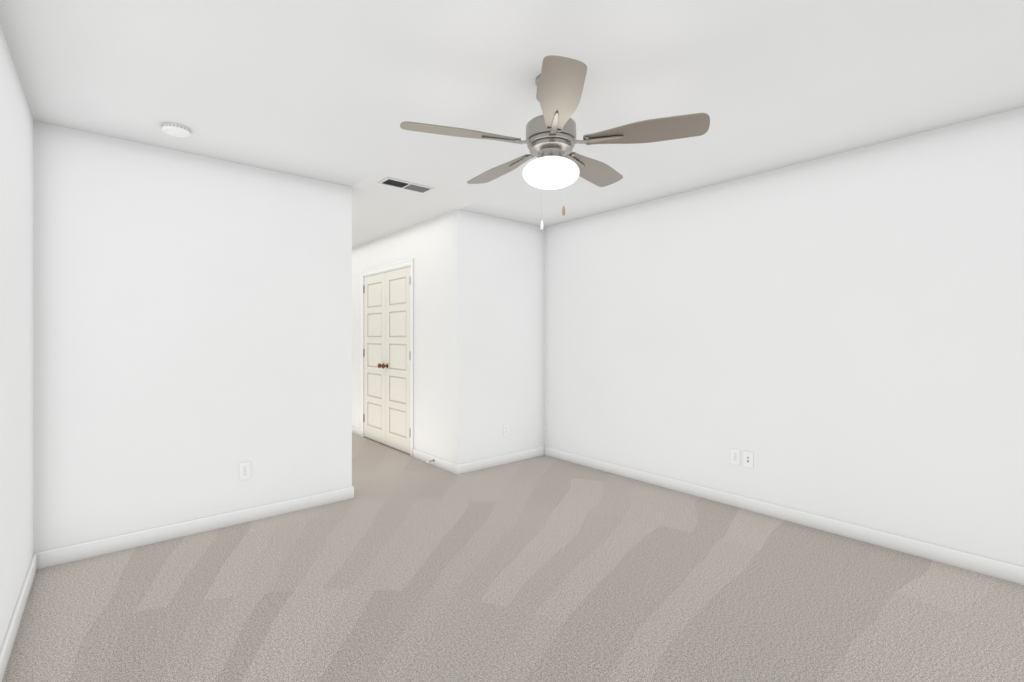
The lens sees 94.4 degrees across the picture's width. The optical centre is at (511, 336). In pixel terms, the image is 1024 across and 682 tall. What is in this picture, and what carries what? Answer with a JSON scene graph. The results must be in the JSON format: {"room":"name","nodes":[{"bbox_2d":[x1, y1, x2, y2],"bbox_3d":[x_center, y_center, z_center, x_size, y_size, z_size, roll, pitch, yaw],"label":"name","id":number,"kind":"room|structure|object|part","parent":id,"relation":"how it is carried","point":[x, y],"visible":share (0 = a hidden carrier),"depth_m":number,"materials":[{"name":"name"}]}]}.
{"room":"empty bedroom","nodes":[
{"label":"empty bedroom","id":0,"kind":"room"},
{"bbox_2d":[0,25,33,648],"bbox_3d":[-1.277,0.045,0.929,0.120,2.440,4.470,0,0,-40],"label":"wall","id":1,"kind":"structure","parent":0,"point":[16,336],"depth_m":2.08,"materials":[{"name":"paint"}]},
{"bbox_2d":[0,552,39,681],"bbox_3d":[-1.226,1.220,0.972,0.013,0.090,4.230,0,0,-40],"label":"baseboard","id":2,"kind":"structure","parent":1,"relation":"attached to","point":[9,639],"depth_m":2.04,"materials":[{"name":"paint"}]},
{"bbox_2d":[34,121,544,552],"bbox_3d":[-1.165,0.045,3.880,3.875,2.440,0.120,0,0,-40],"label":"wall","id":3,"kind":"structure","parent":0,"point":[185,334],"depth_m":3.06,"materials":[{"name":"paint"}]},
{"bbox_2d":[40,487,351,568],"bbox_3d":[-1.923,1.220,3.147,1.710,0.090,0.013,0,0,-40],"label":"baseboard","id":4,"kind":"structure","parent":3,"relation":"attached to","point":[57,556],"depth_m":3.00,"materials":[{"name":"paint"}]},
{"bbox_2d":[239,462,250,479],"bbox_3d":[-1.822,0.915,3.237,0.070,0.115,0.008,0,0,-40],"label":"electrical outlet","id":5,"kind":"object","parent":3,"relation":"attached to","point":[245,470],"visible":1,"depth_m":3.23,"materials":[{"name":"white plastic"}]},
{"bbox_2d":[452,447,543,474],"bbox_3d":[-0.089,1.220,4.708,1.093,0.090,0.013,0,0,-40],"label":"baseboard","id":6,"kind":"structure","parent":3,"relation":"attached to","point":[467,467],"depth_m":4.65,"materials":[{"name":"paint"}]},
{"bbox_2d":[504,424,508,435],"bbox_3d":[-0.056,0.930,4.740,0.070,0.115,0.008,0,0,-40],"label":"electrical outlet","id":7,"kind":"object","parent":3,"relation":"attached to","point":[506,429],"visible":1,"depth_m":4.74,"materials":[{"name":"white plastic"}]},
{"bbox_2d":[337,184,351,489],"bbox_3d":[-2.713,0.045,5.340,0.120,2.440,4.350,0,0,-40],"label":"wall","id":8,"kind":"structure","parent":0,"point":[344,336],"depth_m":3.69,"materials":[{"name":"paint"}]},
{"bbox_2d":[352,209,467,463],"bbox_3d":[-1.864,0.045,6.063,0.120,2.440,4.350,0,0,-40],"label":"wall","id":9,"kind":"structure","parent":0,"point":[436,248],"depth_m":4.66,"materials":[{"name":"paint"}]},
{"bbox_2d":[352,426,359,435],"bbox_3d":[-2.622,1.220,6.851,0.013,0.090,2.165,0,0,-40],"label":"baseboard","id":10,"kind":"structure","parent":9,"relation":"attached to","point":[355,430],"depth_m":6.14,"materials":[{"name":"paint"}]},
{"bbox_2d":[363,285,364,421],"bbox_3d":[-1.864,0.210,5.965,0.013,1.717,0.020,0,0,-40],"label":"closet door hinges","id":11,"kind":"object","parent":9,"relation":"attached to","point":[363,353],"visible":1,"depth_m":5.96,"materials":[{"name":"grey metal"}]},
{"bbox_2d":[364,272,385,444],"bbox_3d":[-1.679,0.253,5.729,0.105,2.005,0.598,0,0,-40],"label":"closet door","id":12,"kind":"structure","parent":9,"relation":"in","point":[375,357],"depth_m":5.72,"materials":[{"name":"paint"}]},
{"bbox_2d":[360,258,413,456],"bbox_3d":[-1.433,0.219,5.543,0.136,2.092,1.354,0,0,-40],"label":"door frame","id":13,"kind":"structure","parent":9,"relation":"attached to","point":[391,267],"depth_m":5.25,"materials":[{"name":"paint"}]},
{"bbox_2d":[381,267,409,453],"bbox_3d":[-1.289,0.253,5.271,0.105,2.005,0.598,0,0,-40],"label":"closet door","id":14,"kind":"structure","parent":9,"relation":"in","point":[397,365],"depth_m":5.26,"materials":[{"name":"paint"}]},
{"bbox_3d":[-1.465,0.335,5.451,0.070,0.056,0.056,0,0,-40],"label":"knob","id":15,"kind":"part","parent":14,"relation":"part of","materials":[{"name":"brown metal"}]},
{"bbox_2d":[413,449,451,472],"bbox_3d":[-0.769,1.220,4.673,0.013,0.090,0.815,0,0,-40],"label":"baseboard","id":16,"kind":"structure","parent":9,"relation":"attached to","point":[446,465],"depth_m":4.67,"materials":[{"name":"paint"}]},
{"bbox_2d":[0,0,1023,247],"bbox_3d":[-1.165,-1.225,3.880,4.115,0.100,8.820,0,0,-40],"label":"ceiling","id":17,"kind":"structure","parent":0,"point":[332,90],"depth_m":2.18,"materials":[{"name":"paint"}]},
{"bbox_2d":[161,123,190,137],"bbox_3d":[-1.885,-1.155,2.663,0.136,0.040,0.136,0,0,-40],"label":"smoke detector","id":18,"kind":"object","parent":17,"relation":"attached to","point":[176,130],"visible":1,"depth_m":2.63,"materials":[{"name":"white plastic"}]},
{"bbox_2d":[378,177,433,193],"bbox_3d":[-0.818,-1.170,3.677,0.400,0.010,0.170,0,0,-40],"label":"ceiling vent","id":19,"kind":"object","parent":17,"relation":"in","point":[401,184],"visible":1,"depth_m":3.66,"materials":[{"name":"white metal"}]},
{"bbox_2d":[400,55,709,229],"bbox_3d":[0.165,-0.847,2.205,1.292,0.656,1.266,0,0,-40],"label":"ceiling fan","id":20,"kind":"object","parent":17,"relation":"hanging from","point":[550,141],"visible":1,"depth_m":2.06,"materials":[{"name":"grey wood"}]},
{"bbox_3d":[-0.225,-0.879,2.053,0.501,0.037,0.285,0,0,-40],"label":"blade","id":21,"kind":"part","parent":20,"relation":"part of","materials":[{"name":"grey wood"}]},
{"bbox_3d":[-0.054,-0.879,2.508,0.166,0.037,0.522,0,0,-40],"label":"blade","id":22,"kind":"part","parent":20,"relation":"part of","materials":[{"name":"grey wood"}]},
{"bbox_3d":[0.178,-0.743,2.167,0.260,0.120,0.260,0,0,-40],"label":"lamp shade","id":23,"kind":"part","parent":20,"relation":"part of","materials":[{"name":"white glass"}]},
{"bbox_3d":[0.171,-0.879,1.745,0.399,0.037,0.439,0,0,-40],"label":"blade","id":24,"kind":"part","parent":20,"relation":"part of","materials":[{"name":"grey wood"}]},
{"bbox_3d":[0.413,-0.879,2.510,0.517,0.037,0.210,0,0,-40],"label":"blade","id":25,"kind":"part","parent":20,"relation":"part of","materials":[{"name":"grey wood"}]},
{"bbox_3d":[0.579,-0.879,2.040,0.339,0.037,0.478,0,0,-40],"label":"blade","id":26,"kind":"part","parent":20,"relation":"part of","materials":[{"name":"grey wood"}]},
{"bbox_2d":[2,433,1023,681],"bbox_3d":[-1.165,1.295,3.880,4.115,0.060,8.820,0,0,-40],"label":"floor","id":27,"kind":"structure","parent":0,"point":[402,567],"depth_m":2.29,"materials":[{"name":"beige carpet"}]},
{"bbox_2d":[545,107,1023,566],"bbox_3d":[1.766,0.045,3.518,0.120,2.440,4.470,0,0,-40],"label":"wall","id":28,"kind":"structure","parent":0,"point":[840,336],"depth_m":3.09,"materials":[{"name":"paint"}]},
{"bbox_2d":[731,448,739,464],"bbox_3d":[1.665,0.895,3.538,0.008,0.115,0.070,0,0,-40],"label":"outlet","id":29,"kind":"object","parent":28,"relation":"attached to","point":[735,456],"visible":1,"depth_m":3.54,"materials":[{"name":"white plastic"}]},
{"bbox_2d":[743,451,752,467],"bbox_3d":[1.724,0.895,3.463,0.016,0.115,0.070,0,0,-40],"label":"outlet","id":30,"kind":"object","parent":28,"relation":"attached to","point":[747,458],"visible":1,"depth_m":3.46,"materials":[{"name":"white plastic"}]},
{"bbox_2d":[544,446,1023,584],"bbox_3d":[1.715,1.220,3.475,0.013,0.090,4.230,0,0,-40],"label":"baseboard","id":31,"kind":"structure","parent":28,"relation":"attached to","point":[918,548],"depth_m":3.08,"materials":[{"name":"paint"}]}
]}

